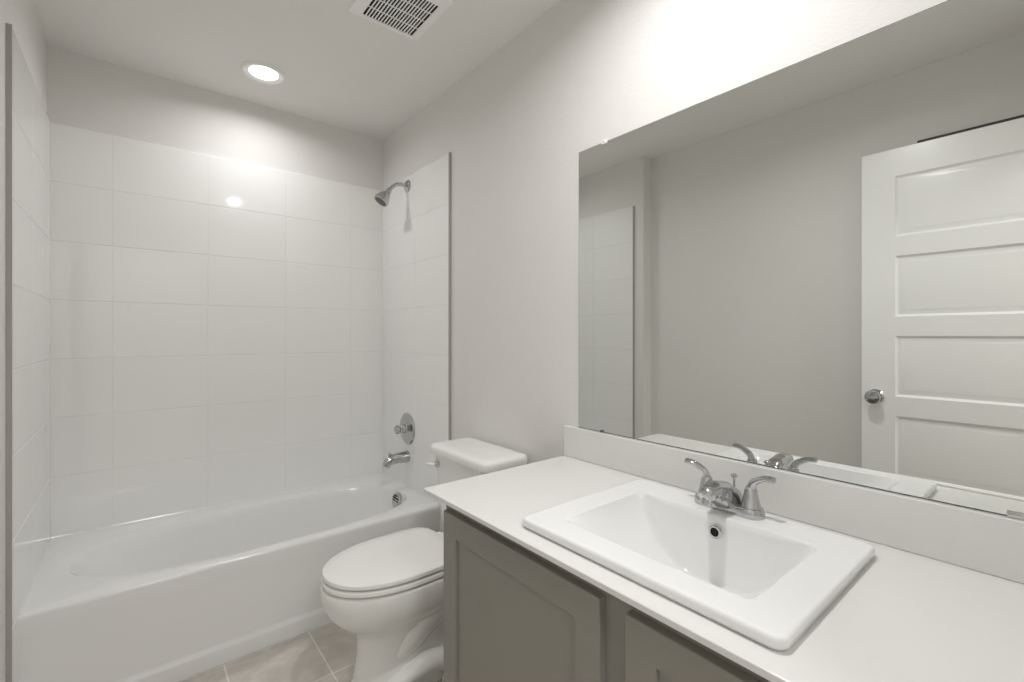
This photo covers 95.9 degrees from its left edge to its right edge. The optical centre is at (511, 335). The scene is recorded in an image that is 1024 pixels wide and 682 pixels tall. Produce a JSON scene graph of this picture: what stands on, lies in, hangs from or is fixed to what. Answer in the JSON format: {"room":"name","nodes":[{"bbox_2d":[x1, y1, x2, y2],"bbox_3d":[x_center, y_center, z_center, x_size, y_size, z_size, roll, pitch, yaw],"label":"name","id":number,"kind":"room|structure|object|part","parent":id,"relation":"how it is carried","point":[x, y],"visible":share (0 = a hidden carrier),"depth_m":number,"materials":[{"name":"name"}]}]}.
{"room":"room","nodes":[
{"label":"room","id":0,"kind":"room"},
{"bbox_2d":[0,0,50,681],"bbox_3d":[-1.101,0.010,0.757,0.202,2.440,2.865,0,0,-39],"label":"wall","id":1,"kind":"structure","parent":0,"point":[25,125],"depth_m":1.43,"materials":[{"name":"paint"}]},
{"bbox_2d":[47,45,383,536],"bbox_3d":[-1.467,0.010,2.364,1.665,2.440,0.112,0,0,-39],"label":"wall","id":2,"kind":"structure","parent":0,"point":[216,299],"depth_m":2.25,"materials":[{"name":"tile"}]},
{"bbox_2d":[33,0,559,139],"bbox_3d":[-0.268,-1.260,0.469,2.400,0.100,4.565,0,0,-39],"label":"ceiling","id":3,"kind":"structure","parent":0,"point":[342,68],"depth_m":1.92,"materials":[{"name":"paint"}]},
{"bbox_2d":[241,61,285,84],"bbox_3d":[-1.142,-1.204,2.124,0.182,0.012,0.182,0,0,-39],"label":"recessed light","id":4,"kind":"object","parent":3,"relation":"in","point":[262,72],"visible":1,"depth_m":2.12,"materials":[{"name":"white plastic"}]},
{"bbox_2d":[349,0,452,40],"bbox_3d":[-0.409,-1.203,1.690,0.280,0.014,0.287,0,0,-39],"label":"ceiling vent","id":5,"kind":"object","parent":3,"relation":"in","point":[411,19],"visible":1,"depth_m":1.72,"materials":[{"name":"white plastic"}]},
{"bbox_2d":[365,0,435,34],"bbox_3d":[-0.411,-1.197,1.699,0.202,0.002,0.216,0,0,-39],"label":"grille","id":6,"kind":"object","parent":5,"relation":"attached to","point":[404,17],"depth_m":1.73,"materials":[{"name":"white plastic"}]},
{"bbox_2d":[179,622,441,681],"bbox_3d":[-0.268,1.280,0.469,2.400,0.100,4.565,0,0,-39],"label":"floor","id":7,"kind":"structure","parent":0,"point":[326,653],"depth_m":1.74,"materials":[{"name":"tile"}]},
{"bbox_2d":[18,472,439,681],"bbox_3d":[-1.140,1.034,2.112,1.451,0.388,0.691,0,0,-39],"label":"bathtub","id":8,"kind":"object","parent":7,"relation":"on","point":[174,597],"visible":0.85,"depth_m":1.78,"materials":[{"name":"ceramic"}]},
{"bbox_3d":[-0.621,0.898,2.510,0.043,0.086,0.088,0,0,-39],"label":"overflow plate","id":9,"kind":"part","parent":8,"relation":"part of","materials":[{"name":"silver metal"}]},
{"bbox_2d":[320,437,527,681],"bbox_3d":[-0.330,0.845,1.706,0.705,0.785,0.422,0,0,-39],"label":"toilet","id":10,"kind":"object","parent":7,"relation":"on","point":[387,591],"visible":0.7,"depth_m":1.57,"materials":[{"name":"ceramic"}]},
{"bbox_3d":[-0.436,0.815,1.645,0.458,0.022,0.359,0,0,-39],"label":"seat","id":11,"kind":"part","parent":10,"relation":"part of","materials":[{"name":"plastic"}]},
{"bbox_3d":[-0.433,0.792,1.647,0.460,0.022,0.355,0,0,-39],"label":"lid","id":12,"kind":"part","parent":10,"relation":"part of","materials":[{"name":"plastic"}]},
{"bbox_3d":[-0.314,0.530,1.913,0.018,0.034,0.034,0,0,-39],"label":"flush lever","id":13,"kind":"part","parent":10,"relation":"part of","materials":[{"name":"silver metal"}]},
{"bbox_3d":[-0.141,0.664,1.861,0.192,0.349,0.378,0,0,-39],"label":"tank","id":14,"kind":"part","parent":10,"relation":"part of","materials":[{"name":"ceramic"}]},
{"bbox_3d":[-0.142,0.473,1.859,0.220,0.040,0.422,0,0,-39],"label":"tank lid","id":15,"kind":"part","parent":10,"relation":"part of","materials":[{"name":"ceramic"}]},
{"bbox_2d":[444,505,769,681],"bbox_3d":[0.408,0.833,0.948,0.543,0.794,1.246,0,0,-39],"label":"vanity cabinet","id":16,"kind":"object","parent":7,"relation":"on","point":[512,614],"visible":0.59,"depth_m":0.96,"materials":[{"name":"grey paint"}]},
{"bbox_3d":[-0.007,0.789,1.042,0.019,0.633,0.541,0,0,-39],"label":"cabinet door","id":17,"kind":"part","parent":16,"relation":"part of","materials":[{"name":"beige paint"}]},
{"bbox_3d":[0.372,0.789,0.577,0.019,0.633,0.548,0,0,-39],"label":"cabinet door","id":18,"kind":"part","parent":16,"relation":"part of","materials":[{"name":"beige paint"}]},
{"bbox_2d":[424,455,1023,681],"bbox_3d":[0.384,0.429,0.957,0.570,0.012,1.294,0,0,-39],"label":"countertop","id":19,"kind":"structure","parent":16,"relation":"on","point":[906,616],"depth_m":0.72,"materials":[{"name":"stone"}]},
{"bbox_2d":[523,479,874,650],"bbox_3d":[0.358,0.478,0.954,0.444,0.154,0.540,0,0,-39],"label":"sink","id":20,"kind":"object","parent":19,"relation":"in","point":[767,581],"visible":0.9,"depth_m":0.94,"materials":[{"name":"ceramic"}]},
{"bbox_2d":[684,458,775,519],"bbox_3d":[0.495,0.352,1.060,0.162,0.097,0.162,0,0,8],"label":"faucet","id":21,"kind":"object","parent":19,"relation":"on","point":[720,495],"visible":1,"depth_m":1.02,"materials":[{"name":"silver metal"}]},
{"bbox_3d":[0.453,0.328,1.123,0.062,0.049,0.021,0,0,42],"label":"lever","id":22,"kind":"part","parent":21,"relation":"part of","materials":[{"name":"silver metal"}]},
{"bbox_3d":[0.468,0.359,1.108,0.043,0.049,0.043,0,0,-39],"label":"handle","id":23,"kind":"part","parent":21,"relation":"part of","materials":[{"name":"silver metal"}]},
{"bbox_3d":[0.468,0.361,1.042,0.142,0.075,0.058,0,0,-39],"label":"spout","id":24,"kind":"part","parent":21,"relation":"part of","materials":[{"name":"silver metal"}]},
{"bbox_3d":[0.500,0.391,1.068,0.055,0.021,0.159,0,0,-39],"label":"plate","id":25,"kind":"part","parent":21,"relation":"part of","materials":[{"name":"silver metal"}]},
{"bbox_3d":[0.523,0.359,1.087,0.016,0.068,0.016,0,0,-39],"label":"lift rod","id":26,"kind":"part","parent":21,"relation":"part of","materials":[{"name":"silver metal"}]},
{"bbox_3d":[0.532,0.359,1.029,0.043,0.049,0.043,0,0,-39],"label":"handle","id":27,"kind":"part","parent":21,"relation":"part of","materials":[{"name":"silver metal"}]},
{"bbox_3d":[0.544,0.328,1.011,0.021,0.049,0.062,0,0,-31],"label":"lever","id":28,"kind":"part","parent":21,"relation":"part of","materials":[{"name":"silver metal"}]},
{"bbox_2d":[383,0,1005,531],"bbox_3d":[0.619,0.010,1.192,0.112,2.440,4.565,0,0,-39],"label":"wall","id":29,"kind":"structure","parent":0,"point":[481,250],"depth_m":1.81,"materials":[{"name":"paint"}]},
{"bbox_2d":[374,180,410,206],"bbox_3d":[-0.655,-0.780,2.516,0.193,0.172,0.082,0,0,-39],"label":"shower","id":30,"kind":"object","parent":29,"relation":"attached to","point":[382,198],"visible":1,"depth_m":2.49,"materials":[{"name":"silver metal"}]},
{"bbox_3d":[-0.629,-0.809,2.537,0.126,0.070,0.021,0,0,-39],"label":"arm","id":31,"kind":"part","parent":30,"relation":"part of","materials":[{"name":"silver metal"}]},
{"bbox_2d":[383,450,409,467],"bbox_3d":[-0.634,0.679,2.533,0.155,0.080,0.064,0,0,-39],"label":"tub spout","id":32,"kind":"object","parent":29,"relation":"attached to","point":[404,456],"visible":1,"depth_m":2.51,"materials":[{"name":"silver metal"}]},
{"bbox_2d":[394,413,414,444],"bbox_3d":[-0.611,0.520,2.552,0.075,0.176,0.176,0,0,-39],"label":"shower valve","id":33,"kind":"object","parent":29,"relation":"attached to","point":[406,428],"visible":1,"depth_m":2.54,"materials":[{"name":"silver metal"}]},
{"bbox_3d":[-0.615,0.518,2.549,0.065,0.062,0.062,0,0,-39],"label":"handle","id":34,"kind":"part","parent":33,"relation":"part of","materials":[{"name":"silver metal"}]},
{"bbox_2d":[564,425,1023,583],"bbox_3d":[0.598,0.370,1.132,0.019,0.105,1.293,0,0,-39],"label":"backsplash","id":35,"kind":"structure","parent":29,"relation":"attached to","point":[981,541],"depth_m":0.98,"materials":[{"name":"stone"}]},
{"bbox_2d":[579,0,1023,515],"bbox_3d":[0.620,-0.157,1.117,0.004,0.946,1.229,0,0,-39],"label":"wall mirror","id":36,"kind":"object","parent":29,"relation":"attached to","point":[814,265],"visible":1,"depth_m":1.00,"materials":[{"name":"clear glass"}]},
{"bbox_2d":[1007,510,1023,519],"bbox_3d":[0.922,0.312,0.738,0.005,0.011,0.179,0,0,-39],"label":"channel","id":37,"kind":"object","parent":29,"relation":"attached to","point":[1011,514],"visible":1,"depth_m":0.80,"materials":[{"name":"silver metal"}]}
]}

